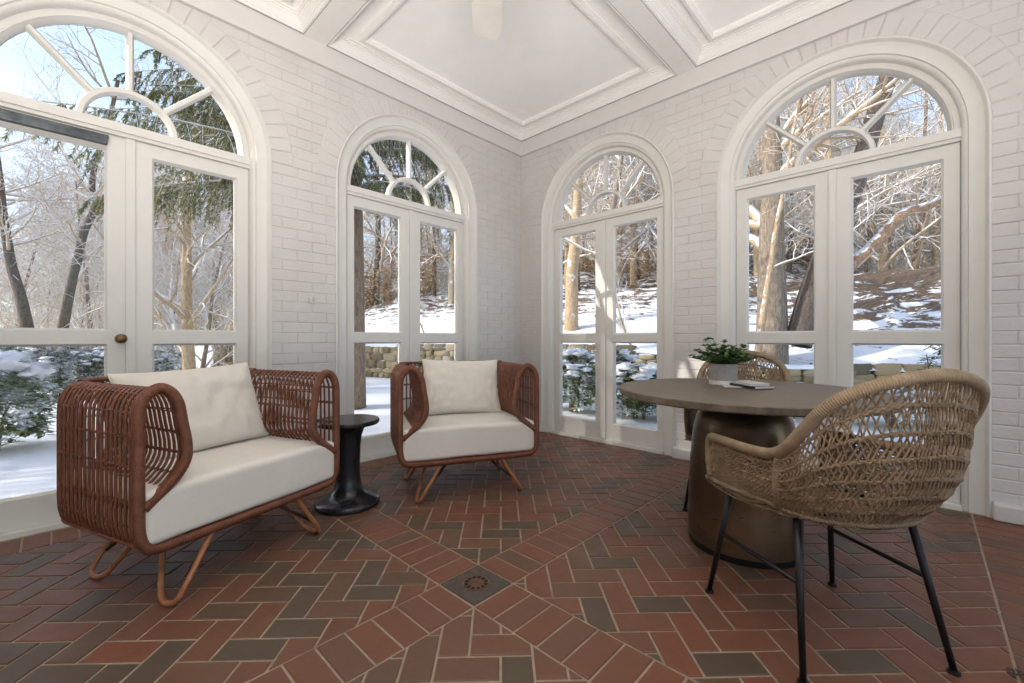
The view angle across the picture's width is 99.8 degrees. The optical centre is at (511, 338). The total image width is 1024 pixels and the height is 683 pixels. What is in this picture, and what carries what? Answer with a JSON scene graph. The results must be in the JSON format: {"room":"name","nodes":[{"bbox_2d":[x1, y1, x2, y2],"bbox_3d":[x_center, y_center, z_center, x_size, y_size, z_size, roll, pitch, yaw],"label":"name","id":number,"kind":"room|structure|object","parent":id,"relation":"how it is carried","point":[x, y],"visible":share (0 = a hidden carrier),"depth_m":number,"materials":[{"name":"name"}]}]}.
{"room":"sunroom","nodes":[
{"label":"sunroom","id":0,"kind":"room"},
{"bbox_2d":[144,0,520,440],"bbox_3d":[-2.064,-0.620,3.093,0.309,3.960,6.600,0,0,44],"label":"wall","id":1,"kind":"structure","parent":0,"point":[308,110],"depth_m":3.42,"materials":[{"name":"brick"}]},
{"bbox_2d":[0,0,271,540],"bbox_3d":[-2.468,-0.362,2.772,0.465,3.445,1.550,0,0,44],"label":"window","id":2,"kind":"structure","parent":1,"relation":"in","point":[141,21],"depth_m":2.82,"materials":[{"name":"paint"}]},
{"bbox_2d":[0,107,247,532],"bbox_3d":[-2.377,-0.101,2.651,0.124,2.274,1.348,0,0,44],"label":"door","id":3,"kind":"structure","parent":2,"relation":"attached to","point":[128,337],"depth_m":2.67,"materials":[{"name":"paint"}]},
{"bbox_2d":[335,113,477,461],"bbox_3d":[-1.069,-0.362,4.244,0.465,3.445,1.550,0,0,44],"label":"window","id":4,"kind":"structure","parent":1,"relation":"in","point":[412,131],"depth_m":4.12,"materials":[{"name":"paint"}]},
{"bbox_2d":[347,194,462,456],"bbox_3d":[-0.984,-0.101,4.163,0.060,2.274,1.296,0,0,44],"label":"door","id":5,"kind":"structure","parent":4,"relation":"attached to","point":[408,337],"depth_m":4.11,"materials":[{"name":"paint"}]},
{"bbox_2d":[0,431,1023,682],"bbox_3d":[0.003,1.120,0.963,5.760,0.121,6.360,0,0,44],"label":"floor","id":6,"kind":"structure","parent":0,"point":[598,556],"depth_m":1.80,"materials":[{"name":"brick"}]},
{"bbox_2d":[56,368,339,606],"bbox_3d":[-1.520,0.615,2.167,0.772,0.894,0.978,0,0,24],"label":"rattan armchair","id":7,"kind":"object","parent":6,"relation":"on","point":[75,434],"visible":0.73,"depth_m":1.76,"materials":[{"name":"wicker"}]},
{"bbox_2d":[62,432,333,543],"bbox_3d":[-1.474,0.675,2.147,0.660,0.226,0.917,0,0,24],"label":"seat cushion","id":8,"kind":"object","parent":7,"relation":"on","point":[219,482],"visible":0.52,"depth_m":1.95,"materials":[{"name":"beige fabric"}]},
{"bbox_2d":[107,362,268,463],"bbox_3d":[-1.628,0.360,2.238,0.248,0.444,0.681,0,0,24],"label":"throw pillow","id":9,"kind":"object","parent":8,"relation":"on","point":[222,406],"visible":0.66,"depth_m":2.23,"materials":[{"name":"white fabric"}]},
{"bbox_2d":[314,414,379,515],"bbox_3d":[-1.055,0.787,2.775,0.396,0.545,0.396,0,0,44],"label":"side table","id":10,"kind":"object","parent":6,"relation":"on","point":[348,496],"visible":0.83,"depth_m":2.70,"materials":[{"name":"black metal"}]},
{"bbox_2d":[390,360,538,503],"bbox_3d":[-0.392,0.615,3.218,0.978,0.894,0.772,0,0,-20],"label":"rattan armchair","id":11,"kind":"object","parent":6,"relation":"on","point":[509,380],"visible":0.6,"depth_m":2.98,"materials":[{"name":"wicker"}]},
{"bbox_2d":[403,410,533,461],"bbox_3d":[-0.375,0.674,3.172,0.916,0.227,0.658,0,0,-20],"label":"seat cushion","id":12,"kind":"object","parent":11,"relation":"on","point":[450,435],"visible":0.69,"depth_m":2.88,"materials":[{"name":"beige fabric"}]},
{"bbox_2d":[422,359,501,414],"bbox_3d":[-0.384,0.365,3.325,0.616,0.424,0.235,0,0,-20],"label":"throw pillow","id":13,"kind":"object","parent":12,"relation":"on","point":[451,386],"visible":0.85,"depth_m":3.26,"materials":[{"name":"white fabric"}]},
{"bbox_2d":[441,565,510,605],"bbox_3d":[-0.156,1.064,1.871,0.216,0.017,0.216,0,0,44],"label":"floor drain","id":14,"kind":"object","parent":6,"relation":"on","point":[475,589],"visible":0.98,"depth_m":1.86,"materials":[{"name":"metal"}]},
{"bbox_2d":[682,350,791,510],"bbox_3d":[1.467,0.570,2.782,0.593,0.980,0.770,0,0,32],"label":"dining chair","id":15,"kind":"object","parent":6,"relation":"on","point":[689,414],"visible":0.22,"depth_m":2.96,"materials":[{"name":"beige wicker"}]},
{"bbox_2d":[619,378,903,569],"bbox_3d":[1.199,0.660,2.240,1.245,0.800,1.245,0,0,-7],"label":"round table","id":16,"kind":"object","parent":6,"relation":"on","point":[757,417],"visible":0.73,"depth_m":2.02,"materials":[{"name":"brown wood"}]},
{"bbox_2d":[687,337,763,384],"bbox_3d":[1.211,0.124,2.462,0.371,0.272,0.420,0,0,-7],"label":"potted plant","id":17,"kind":"object","parent":16,"relation":"on","point":[722,364],"visible":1,"depth_m":2.41,"materials":[{"name":"green plant"}]},
{"bbox_2d":[730,383,774,388],"bbox_3d":[1.285,0.250,2.320,0.120,0.013,0.200,0,0,-11],"label":"booklet","id":18,"kind":"object","parent":16,"relation":"on","point":[732,384],"visible":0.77,"depth_m":2.23,"materials":[{"name":"paper"}]},
{"bbox_2d":[731,380,768,385],"bbox_3d":[1.277,0.237,2.325,0.110,0.012,0.190,0,0,-2],"label":"booklet","id":19,"kind":"object","parent":18,"relation":"on","point":[742,382],"visible":1,"depth_m":2.29,"materials":[{"name":"paper"}]},
{"bbox_2d":[705,368,990,682],"bbox_3d":[1.131,0.570,1.532,0.593,0.980,0.770,0,0,-5],"label":"dining chair","id":20,"kind":"object","parent":6,"relation":"on","point":[798,495],"visible":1,"depth_m":1.27,"materials":[{"name":"beige wicker"}]},
{"bbox_2d":[176,0,919,156],"bbox_3d":[0.004,-2.458,0.920,6.300,0.565,6.900,0,0,44],"label":"ceiling","id":21,"kind":"structure","parent":0,"point":[552,63],"depth_m":3.52,"materials":[{"name":"paint"}]},
{"bbox_2d":[472,0,501,40],"bbox_3d":[-0.093,-2.098,1.636,1.432,0.925,1.444,0,0,44],"label":"ceiling fan","id":22,"kind":"object","parent":21,"relation":"hanging from","point":[486,14],"visible":1,"depth_m":2.28,"materials":[{"name":"paint"}]},
{"bbox_2d":[521,0,1023,517],"bbox_3d":[2.165,-0.620,3.413,6.000,3.960,0.309,0,0,44],"label":"wall","id":23,"kind":"structure","parent":0,"point":[691,129],"depth_m":3.24,"materials":[{"name":"brick"}]},
{"bbox_2d":[541,131,673,455],"bbox_3d":[1.048,-0.362,4.574,1.550,3.445,0.465,0,0,44],"label":"window","id":24,"kind":"structure","parent":23,"relation":"in","point":[602,146],"depth_m":4.47,"materials":[{"name":"paint"}]},
{"bbox_2d":[555,207,662,448],"bbox_3d":[0.967,-0.101,4.489,1.296,2.274,0.060,0,0,44],"label":"door","id":25,"kind":"structure","parent":24,"relation":"attached to","point":[605,337],"depth_m":4.46,"materials":[{"name":"paint"}]},
{"bbox_2d":[672,446,690,460],"bbox_3d":[1.579,1.010,3.741,0.367,0.100,0.080,0,0,44],"label":"baseboard","id":26,"kind":"structure","parent":23,"relation":"attached to","point":[681,453],"depth_m":3.78,"materials":[{"name":"paint"}]},
{"bbox_2d":[717,36,991,517],"bbox_3d":[2.437,-0.362,3.253,1.550,3.445,0.465,0,0,44],"label":"window","id":27,"kind":"structure","parent":23,"relation":"in","point":[962,96],"depth_m":2.81,"materials":[{"name":"paint"}]},
{"bbox_2d":[737,142,959,503],"bbox_3d":[2.356,-0.101,3.168,1.296,2.274,0.060,0,0,44],"label":"door","id":28,"kind":"structure","parent":27,"relation":"attached to","point":[833,337],"depth_m":3.12,"materials":[{"name":"paint"}]},
{"bbox_2d":[992,501,1023,525],"bbox_3d":[3.531,1.010,1.887,1.918,0.100,0.080,0,0,44],"label":"baseboard","id":29,"kind":"structure","parent":23,"relation":"attached to","point":[1003,512],"depth_m":2.48,"materials":[{"name":"paint"}]},
{"label":"outside","id":30,"kind":"structure","parent":0,"visible":0},
{"bbox_2d":[0,250,940,498],"bbox_3d":[11.893,-5.660,28.456,135.000,13.840,110.000,0,0,44],"label":"snowy ground","id":31,"kind":"structure","parent":30,"point":[894,299],"depth_m":13.71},
{"bbox_2d":[0,233,57,327],"bbox_3d":[-18.605,-1.416,14.807,4.576,5.857,4.204,0,0,25],"label":"tree","id":32,"kind":"object","parent":31,"relation":"on","point":[44,233],"visible":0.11,"depth_m":15.37,"materials":[{"name":"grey plant"}]},
{"bbox_2d":[0,351,63,447],"bbox_3d":[-5.730,0.720,4.689,1.216,1.185,1.219,0,0,-32],"label":"shrub","id":33,"kind":"object","parent":31,"relation":"on","point":[16,365],"visible":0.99,"depth_m":4.74,"materials":[{"name":"green plant"}]},
{"bbox_2d":[0,347,69,391],"bbox_3d":[-10.034,0.635,8.886,1.382,1.359,1.469,0,0,-16],"label":"bush","id":34,"kind":"object","parent":31,"relation":"on","point":[17,348],"visible":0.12,"depth_m":8.87,"materials":[{"name":"green plant"}]},
{"bbox_2d":[1,138,98,321],"bbox_3d":[-31.304,-7.940,33.255,13.806,16.411,11.060,0,0,38],"label":"tree","id":35,"kind":"object","parent":31,"relation":"on","point":[40,138],"visible":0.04,"depth_m":31.76,"materials":[{"name":"beige plant"}]},
{"bbox_2d":[0,130,100,317],"bbox_3d":[-15.028,-3.015,11.519,5.555,8.999,7.893,0,0,-17],"label":"bare tree","id":36,"kind":"object","parent":31,"relation":"on","point":[38,241],"visible":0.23,"depth_m":12.63,"materials":[{"name":"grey plant"}]},
{"bbox_2d":[0,134,103,366],"bbox_3d":[-12.511,-2.221,11.851,4.237,7.405,5.107,0,0,-1],"label":"bare tree","id":37,"kind":"object","parent":31,"relation":"on","point":[84,285],"visible":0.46,"depth_m":11.68,"materials":[{"name":"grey plant"}]},
{"bbox_2d":[0,175,103,376],"bbox_3d":[-15.555,-2.036,13.334,5.191,7.233,5.651,0,0,34],"label":"tree","id":38,"kind":"object","parent":31,"relation":"on","point":[40,318],"visible":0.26,"depth_m":13.72,"materials":[{"name":"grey plant"}]},
{"bbox_2d":[0,197,103,366],"bbox_3d":[-17.435,-1.765,15.760,5.180,6.630,4.758,0,0,-20],"label":"tree","id":39,"kind":"object","parent":31,"relation":"on","point":[44,291],"visible":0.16,"depth_m":15.81,"materials":[{"name":"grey plant"}]},
{"bbox_2d":[4,215,103,372],"bbox_3d":[-14.581,-1.284,14.290,4.343,5.558,3.989,0,0,-5],"label":"tree","id":40,"kind":"object","parent":31,"relation":"on","point":[51,269],"visible":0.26,"depth_m":13.99,"materials":[{"name":"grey plant"}]},
{"bbox_2d":[19,346,97,397],"bbox_3d":[-9.534,0.643,8.981,1.398,1.344,1.463,0,0,-31],"label":"bush","id":41,"kind":"object","parent":31,"relation":"on","point":[55,349],"visible":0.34,"depth_m":8.82,"materials":[{"name":"green plant"}]},
{"bbox_2d":[47,346,103,394],"bbox_3d":[-9.210,0.662,9.301,1.409,1.302,1.341,0,0,22],"label":"bush","id":42,"kind":"object","parent":31,"relation":"on","point":[96,359],"visible":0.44,"depth_m":8.95,"materials":[{"name":"green plant"}]},
{"bbox_2d":[0,71,158,327],"bbox_3d":[-11.600,-3.227,9.867,4.198,6.756,5.365,0,0,-10],"label":"bare tree","id":43,"kind":"object","parent":31,"relation":"on","point":[25,319],"visible":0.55,"depth_m":9.86,"materials":[{"name":"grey plant"}]},
{"bbox_2d":[0,103,192,321],"bbox_3d":[-23.692,-5.490,24.965,9.576,14.488,11.734,0,0,-40],"label":"tree","id":44,"kind":"object","parent":31,"relation":"on","point":[92,103],"visible":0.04,"depth_m":23.96,"materials":[{"name":"beige plant"}]},
{"bbox_2d":[36,243,157,366],"bbox_3d":[-16.815,-1.235,17.320,4.273,5.469,3.925,0,0,26],"label":"tree","id":45,"kind":"object","parent":31,"relation":"on","point":[100,318],"visible":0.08,"depth_m":16.73,"materials":[{"name":"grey plant"}]},
{"bbox_2d":[0,25,220,327],"bbox_3d":[-8.848,-3.773,9.724,4.690,7.845,5.284,0,0,17],"label":"bare tree","id":46,"kind":"object","parent":31,"relation":"on","point":[64,318],"visible":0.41,"depth_m":9.28,"materials":[{"name":"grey plant"}]},
{"bbox_2d":[73,346,155,382],"bbox_3d":[-8.843,0.671,9.581,1.428,1.282,1.353,0,0,27],"label":"bush","id":47,"kind":"object","parent":31,"relation":"on","point":[98,355],"visible":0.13,"depth_m":9.11,"materials":[{"name":"green plant"}]},
{"bbox_2d":[24,87,207,294],"bbox_3d":[-24.269,-7.141,27.190,10.166,15.085,12.690,0,0,-10],"label":"tree","id":48,"kind":"object","parent":31,"relation":"on","point":[24,87],"visible":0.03,"depth_m":26.36,"materials":[{"name":"beige plant"}]},
{"bbox_2d":[0,37,234,369],"bbox_3d":[-7.467,-3.103,9.253,5.503,9.151,5.358,0,0,18],"label":"bare tree","id":49,"kind":"object","parent":31,"relation":"on","point":[186,314],"visible":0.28,"depth_m":9.61,"materials":[{"name":"beige plant"}]},
{"bbox_2d":[26,127,231,316],"bbox_3d":[-21.932,-6.365,27.103,11.709,14.458,9.556,0,0,-25],"label":"tree","id":50,"kind":"object","parent":31,"relation":"on","point":[166,245],"visible":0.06,"depth_m":27.05,"materials":[{"name":"beige plant"}]},
{"bbox_2d":[47,178,229,350],"bbox_3d":[-11.833,-1.490,14.212,4.730,6.054,4.345,0,0,-25],"label":"tree","id":51,"kind":"object","parent":31,"relation":"on","point":[167,288],"visible":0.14,"depth_m":13.85,"materials":[{"name":"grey plant"}]},
{"bbox_2d":[103,347,175,375],"bbox_3d":[-8.769,0.683,10.187,1.322,1.265,1.455,0,0,-25],"label":"bush","id":52,"kind":"object","parent":31,"relation":"on","point":[164,356],"visible":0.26,"depth_m":10.31,"materials":[{"name":"green plant"}]},
{"bbox_2d":[72,188,232,367],"bbox_3d":[-9.233,-1.893,12.800,5.410,6.925,4.969,0,0,-44],"label":"tree","id":53,"kind":"object","parent":31,"relation":"on","point":[211,307],"visible":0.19,"depth_m":13.04,"materials":[{"name":"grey plant"}]},
{"bbox_2d":[79,146,228,308],"bbox_3d":[-19.854,-5.446,24.626,8.516,11.971,8.810,0,0,32],"label":"tree","id":54,"kind":"object","parent":31,"relation":"on","point":[80,146],"visible":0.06,"depth_m":24.27,"materials":[{"name":"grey plant"}]},
{"bbox_2d":[86,100,234,328],"bbox_3d":[-15.695,-7.394,26.324,13.084,15.553,10.482,0,0,-4],"label":"tree","id":55,"kind":"object","parent":31,"relation":"on","point":[160,219],"visible":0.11,"depth_m":24.86,"materials":[{"name":"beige plant"}]},
{"bbox_2d":[92,72,232,326],"bbox_3d":[-19.022,-7.030,25.915,10.177,15.101,12.704,0,0,-11],"label":"tree","id":56,"kind":"object","parent":31,"relation":"on","point":[108,72],"visible":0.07,"depth_m":25.61,"materials":[{"name":"beige plant"}]},
{"bbox_2d":[98,166,231,316],"bbox_3d":[-21.917,-6.191,26.868,9.608,13.506,9.940,0,0,1],"label":"tree","id":57,"kind":"object","parent":31,"relation":"on","point":[155,166],"visible":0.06,"depth_m":27.41,"materials":[{"name":"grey plant"}]},
{"bbox_2d":[154,345,181,371],"bbox_3d":[-9.024,0.703,11.201,1.356,1.222,1.429,0,0,-37],"label":"bush","id":58,"kind":"object","parent":31,"relation":"on","point":[172,350],"visible":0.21,"depth_m":11.09,"materials":[{"name":"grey plant"}]},
{"bbox_2d":[154,236,230,369],"bbox_3d":[-13.232,-1.542,17.161,4.796,6.138,4.405,0,0,42],"label":"tree","id":59,"kind":"object","parent":31,"relation":"on","point":[155,236],"visible":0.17,"depth_m":17.80,"materials":[{"name":"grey plant"}]},
{"bbox_2d":[154,122,231,329],"bbox_3d":[-18.466,-6.555,28.003,10.208,14.349,10.560,0,0,43],"label":"tree","id":60,"kind":"object","parent":31,"relation":"on","point":[229,294],"visible":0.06,"depth_m":26.81,"materials":[{"name":"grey plant"}]},
{"bbox_2d":[0,49,453,409],"bbox_3d":[-2.822,-3.379,7.873,7.758,9.803,4.914,0,0,-38],"label":"spruce tree","id":61,"kind":"object","parent":31,"relation":"on","point":[219,133],"visible":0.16,"depth_m":6.74,"materials":[{"name":"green plant"}]},
{"bbox_2d":[363,150,397,299],"bbox_3d":[-10.859,-7.966,28.870,9.594,13.037,9.274,0,0,-19],"label":"tree","id":62,"kind":"object","parent":31,"relation":"on","point":[364,221],"visible":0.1,"depth_m":27.63,"materials":[{"name":"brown plant"}]},
{"bbox_2d":[363,163,442,302],"bbox_3d":[-10.128,-7.052,34.135,9.994,14.048,10.338,0,0,16],"label":"tree","id":63,"kind":"object","parent":31,"relation":"on","point":[385,226],"visible":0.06,"depth_m":34.56,"materials":[{"name":"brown plant"}]},
{"bbox_2d":[365,155,445,299],"bbox_3d":[-7.710,-8.284,35.025,11.582,17.186,14.457,0,0,22],"label":"tree","id":64,"kind":"object","parent":31,"relation":"on","point":[368,155],"visible":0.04,"depth_m":35.06,"materials":[{"name":"beige plant"}]},
{"bbox_2d":[363,147,449,304],"bbox_3d":[-9.378,-10.878,27.085,13.222,17.967,12.782,0,0,-40],"label":"tree","id":65,"kind":"object","parent":31,"relation":"on","point":[380,261],"visible":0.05,"depth_m":27.15,"materials":[{"name":"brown plant"}]},
{"bbox_2d":[363,140,452,279],"bbox_3d":[-6.363,-9.557,28.071,9.950,15.054,12.192,0,0,36],"label":"tree","id":66,"kind":"object","parent":31,"relation":"on","point":[426,242],"visible":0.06,"depth_m":27.42,"materials":[{"name":"beige plant"}]},
{"bbox_2d":[385,280,437,332],"bbox_3d":[-3.610,-0.864,15.195,1.678,2.532,1.789,0,0,44],"label":"bare tree","id":67,"kind":"object","parent":31,"relation":"on","point":[421,325],"visible":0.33,"depth_m":15.18,"materials":[{"name":"beige plant"}]},
{"bbox_2d":[374,165,453,294],"bbox_3d":[-5.211,-8.885,27.686,7.801,12.481,7.177,0,0,-5],"label":"tree","id":68,"kind":"object","parent":31,"relation":"on","point":[433,252],"visible":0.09,"depth_m":27.39,"materials":[{"name":"brown plant"}]},
{"bbox_2d":[394,147,454,303],"bbox_3d":[-2.493,-10.967,25.681,12.159,18.042,15.178,0,0,2],"label":"tree","id":69,"kind":"object","parent":31,"relation":"on","point":[449,265],"visible":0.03,"depth_m":26.27,"materials":[{"name":"beige plant"}]},
{"bbox_2d":[6,222,896,363],"bbox_3d":[-1.563,-4.298,31.580,84.195,11.396,20.875,0,0,-7],"label":"dry brush","id":70,"kind":"object","parent":31,"relation":"on","point":[383,295],"visible":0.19,"depth_m":27.68,"materials":[{"name":"beige plant"}]},
{"bbox_2d":[451,155,658,253],"bbox_3d":[2.359,-5.007,12.739,7.673,11.197,8.070,0,0,-23],"label":"bare tree","id":71,"kind":"object","parent":31,"relation":"on","point":[619,176],"visible":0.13,"depth_m":12.49,"materials":[{"name":"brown plant"}]},
{"bbox_2d":[211,343,940,391],"bbox_3d":[4.710,0.749,11.056,37.525,1.265,1.874,0,0,21],"label":"stone wall","id":72,"kind":"structure","parent":31,"relation":"on","point":[381,359],"depth_m":11.57,"materials":[{"name":"grey"}]},
{"bbox_2d":[563,348,594,411],"bbox_3d":[1.051,0.731,7.286,1.201,1.166,1.471,0,0,-33],"label":"rhododendron","id":73,"kind":"object","parent":31,"relation":"on","point":[572,368],"visible":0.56,"depth_m":6.92,"materials":[{"name":"green plant"}]},
{"bbox_2d":[563,160,648,330],"bbox_3d":[1.685,-6.915,16.191,7.694,13.641,9.136,0,0,27],"label":"bare tree","id":74,"kind":"object","parent":31,"relation":"on","point":[571,282],"visible":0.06,"depth_m":15.38,"materials":[{"name":"beige plant"}]},
{"bbox_2d":[562,156,654,272],"bbox_3d":[2.621,-8.406,21.736,8.679,12.612,10.140,0,0,-35],"label":"tree","id":75,"kind":"object","parent":31,"relation":"on","point":[580,256],"visible":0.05,"depth_m":21.32,"materials":[{"name":"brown plant"}]},
{"bbox_2d":[562,157,655,287],"bbox_3d":[3.196,-9.121,23.371,11.029,13.618,9.001,0,0,-30],"label":"tree","id":76,"kind":"object","parent":31,"relation":"on","point":[565,251],"visible":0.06,"depth_m":22.57,"materials":[{"name":"beige plant"}]},
{"bbox_2d":[563,156,655,254],"bbox_3d":[5.506,-9.586,25.640,7.325,12.739,7.962,0,0,-38],"label":"tree","id":77,"kind":"object","parent":31,"relation":"on","point":[591,245],"visible":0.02,"depth_m":25.64,"materials":[{"name":"brown plant"}]},
{"bbox_2d":[563,161,657,290],"bbox_3d":[3.994,-10.290,21.979,11.894,16.162,11.498,0,0,2],"label":"tree","id":78,"kind":"object","parent":31,"relation":"on","point":[603,206],"visible":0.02,"depth_m":22.09,"materials":[{"name":"brown plant"}]},
{"bbox_2d":[582,347,638,396],"bbox_3d":[1.935,0.711,8.616,1.216,1.205,1.358,0,0,-23],"label":"rhododendron","id":79,"kind":"object","parent":31,"relation":"on","point":[623,355],"visible":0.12,"depth_m":8.32,"materials":[{"name":"green plant"}]},
{"bbox_2d":[580,236,645,344],"bbox_3d":[2.664,-1.188,12.508,2.231,3.625,1.640,0,0,-29],"label":"bare tree","id":80,"kind":"object","parent":31,"relation":"on","point":[624,327],"visible":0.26,"depth_m":12.39,"materials":[{"name":"beige plant"}]},
{"bbox_2d":[568,155,659,285],"bbox_3d":[7.058,-12.254,23.243,12.836,19.048,16.023,0,0,13],"label":"tree","id":81,"kind":"object","parent":31,"relation":"on","point":[618,233],"visible":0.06,"depth_m":24.09,"materials":[{"name":"beige plant"}]},
{"bbox_2d":[583,155,652,261],"bbox_3d":[6.655,-8.799,26.397,6.541,11.376,7.110,0,0,15],"label":"tree","id":82,"kind":"object","parent":31,"relation":"on","point":[627,155],"visible":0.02,"depth_m":25.41,"materials":[{"name":"brown plant"}]},
{"bbox_2d":[584,156,656,280],"bbox_3d":[8.583,-10.836,28.434,10.384,14.597,10.742,0,0,27],"label":"tree","id":83,"kind":"object","parent":31,"relation":"on","point":[655,242],"visible":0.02,"depth_m":27.82,"materials":[{"name":"brown plant"}]},
{"bbox_2d":[592,155,659,249],"bbox_3d":[8.166,-10.418,22.355,9.113,15.848,9.906,0,0,12],"label":"tree","id":84,"kind":"object","parent":31,"relation":"on","point":[651,230],"visible":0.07,"depth_m":22.83,"materials":[{"name":"brown plant"}]},
{"bbox_2d":[616,362,656,419],"bbox_3d":[1.956,0.830,6.623,1.201,0.970,1.383,0,0,-41],"label":"rhododendron","id":85,"kind":"object","parent":31,"relation":"on","point":[625,372],"visible":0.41,"depth_m":6.35,"materials":[{"name":"green plant"}]},
{"bbox_2d":[562,153,752,284],"bbox_3d":[7.235,-11.241,24.438,13.901,16.525,11.136,0,0,-31],"label":"tree","id":86,"kind":"object","parent":31,"relation":"on","point":[633,272],"visible":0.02,"depth_m":25.56,"materials":[{"name":"beige plant"}]},
{"bbox_2d":[586,159,751,282],"bbox_3d":[8.973,-9.856,25.262,11.487,14.183,9.374,0,0,0],"label":"tree","id":87,"kind":"object","parent":31,"relation":"on","point":[654,246],"visible":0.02,"depth_m":25.25,"materials":[{"name":"beige plant"}]},
{"bbox_2d":[646,76,941,364],"bbox_3d":[7.736,-5.364,12.162,7.994,12.594,8.661,0,0,24],"label":"bare tree","id":88,"kind":"object","parent":31,"relation":"on","point":[777,311],"visible":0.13,"depth_m":11.55,"materials":[{"name":"grey plant"}]},
{"bbox_2d":[747,111,852,275],"bbox_3d":[12.234,-8.600,22.136,9.490,11.717,7.745,0,0,9],"label":"tree","id":89,"kind":"object","parent":31,"relation":"on","point":[755,250],"visible":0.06,"depth_m":21.88,"materials":[{"name":"beige plant"}]},
{"bbox_2d":[747,117,862,255],"bbox_3d":[14.754,-7.582,23.078,7.054,8.773,6.038,0,0,-32],"label":"tree","id":90,"kind":"object","parent":31,"relation":"on","point":[796,236],"visible":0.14,"depth_m":22.32,"materials":[{"name":"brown plant"}]},
{"bbox_2d":[746,117,866,263],"bbox_3d":[14.462,-9.783,23.879,10.022,11.913,8.028,0,0,-42],"label":"tree","id":91,"kind":"object","parent":31,"relation":"on","point":[789,117],"visible":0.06,"depth_m":23.68,"materials":[{"name":"beige plant"}]},
{"bbox_2d":[749,91,884,272],"bbox_3d":[14.638,-9.318,23.558,8.608,11.696,8.321,0,0,-21],"label":"tree","id":92,"kind":"object","parent":31,"relation":"on","point":[790,251],"visible":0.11,"depth_m":23.41,"materials":[{"name":"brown plant"}]},
{"bbox_2d":[754,76,890,360],"bbox_3d":[7.384,-3.511,10.865,3.360,8.951,4.810,0,0,17],"label":"bare tree","id":93,"kind":"object","parent":31,"relation":"on","point":[765,299],"visible":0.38,"depth_m":11.16,"materials":[{"name":"beige plant"}]},
{"bbox_2d":[749,76,932,261],"bbox_3d":[17.360,-13.189,25.667,12.360,17.374,12.786,0,0,24],"label":"tree","id":94,"kind":"object","parent":31,"relation":"on","point":[803,258],"visible":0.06,"depth_m":25.77,"materials":[{"name":"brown plant"}]},
{"bbox_2d":[753,78,933,257],"bbox_3d":[16.903,-8.890,23.401,9.534,11.858,8.161,0,0,-37],"label":"tree","id":95,"kind":"object","parent":31,"relation":"on","point":[874,78],"visible":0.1,"depth_m":22.86,"materials":[{"name":"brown plant"}]},
{"bbox_2d":[751,76,940,348],"bbox_3d":[9.976,-5.382,12.044,6.846,11.284,5.863,0,0,0],"label":"bare tree","id":96,"kind":"object","parent":31,"relation":"on","point":[802,317],"visible":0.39,"depth_m":11.44,"materials":[{"name":"beige plant"}]},
{"bbox_2d":[748,76,946,255],"bbox_3d":[17.173,-11.737,21.578,13.106,19.448,16.361,0,0,-41],"label":"tree","id":97,"kind":"object","parent":31,"relation":"on","point":[827,156],"visible":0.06,"depth_m":20.71,"materials":[{"name":"beige plant"}]},
{"bbox_2d":[757,76,946,270],"bbox_3d":[18.488,-10.197,21.147,14.086,16.745,11.284,0,0,-1],"label":"tree","id":98,"kind":"object","parent":31,"relation":"on","point":[882,249],"visible":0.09,"depth_m":21.31,"materials":[{"name":"beige plant"}]},
{"bbox_2d":[791,79,922,249],"bbox_3d":[23.173,-11.627,29.634,11.322,15.385,10.945,0,0,-14],"label":"tree","id":99,"kind":"object","parent":31,"relation":"on","point":[847,79],"visible":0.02,"depth_m":28.99,"materials":[{"name":"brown plant"}]},
{"bbox_2d":[786,120,935,272],"bbox_3d":[18.384,-7.030,23.673,8.001,9.951,6.848,0,0,24],"label":"tree","id":100,"kind":"object","parent":31,"relation":"on","point":[865,235],"visible":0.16,"depth_m":22.81,"materials":[{"name":"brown plant"}]},
{"bbox_2d":[802,79,927,273],"bbox_3d":[19.483,-8.841,24.553,7.215,12.547,7.842,0,0,16],"label":"tree","id":101,"kind":"object","parent":31,"relation":"on","point":[854,272],"visible":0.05,"depth_m":23.88,"materials":[{"name":"brown plant"}]},
{"bbox_2d":[799,95,932,273],"bbox_3d":[22.191,-9.223,28.414,9.494,14.087,11.851,0,0,12],"label":"tree","id":102,"kind":"object","parent":31,"relation":"on","point":[871,260],"visible":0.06,"depth_m":27.28,"materials":[{"name":"beige plant"}]},
{"bbox_2d":[840,85,946,269],"bbox_3d":[19.887,-9.052,21.719,9.047,14.474,8.323,0,0,-15],"label":"tree","id":103,"kind":"object","parent":31,"relation":"on","point":[919,243],"visible":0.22,"depth_m":21.04,"materials":[{"name":"brown plant"}]},
{"bbox_2d":[853,128,941,271],"bbox_3d":[20.021,-6.447,22.519,6.254,9.461,7.663,0,0,17],"label":"tree","id":104,"kind":"object","parent":31,"relation":"on","point":[891,265],"visible":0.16,"depth_m":22.34,"materials":[{"name":"beige plant"}]},
{"bbox_2d":[849,76,946,272],"bbox_3d":[21.091,-8.602,21.644,11.765,14.526,9.601,0,0,-11],"label":"tree","id":105,"kind":"object","parent":31,"relation":"on","point":[936,261],"visible":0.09,"depth_m":21.67,"materials":[{"name":"beige plant"}]},
{"bbox_2d":[859,387,940,427],"bbox_3d":[5.338,0.955,5.999,1.156,0.721,1.033,0,0,22],"label":"rhododendron","id":106,"kind":"object","parent":31,"relation":"on","point":[897,393],"visible":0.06,"depth_m":5.73,"materials":[{"name":"green plant"}]},
{"bbox_2d":[860,138,940,269],"bbox_3d":[21.199,-6.172,22.037,6.013,9.098,7.368,0,0,27],"label":"tree","id":107,"kind":"object","parent":31,"relation":"on","point":[924,258],"visible":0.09,"depth_m":22.14,"materials":[{"name":"beige plant"}]},
{"bbox_2d":[916,345,940,423],"bbox_3d":[6.108,0.683,6.184,0.487,1.256,0.489,0,0,44],"label":"shrub","id":108,"kind":"object","parent":31,"relation":"on","point":[939,351],"visible":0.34,"depth_m":6.24,"materials":[{"name":"green plant"}]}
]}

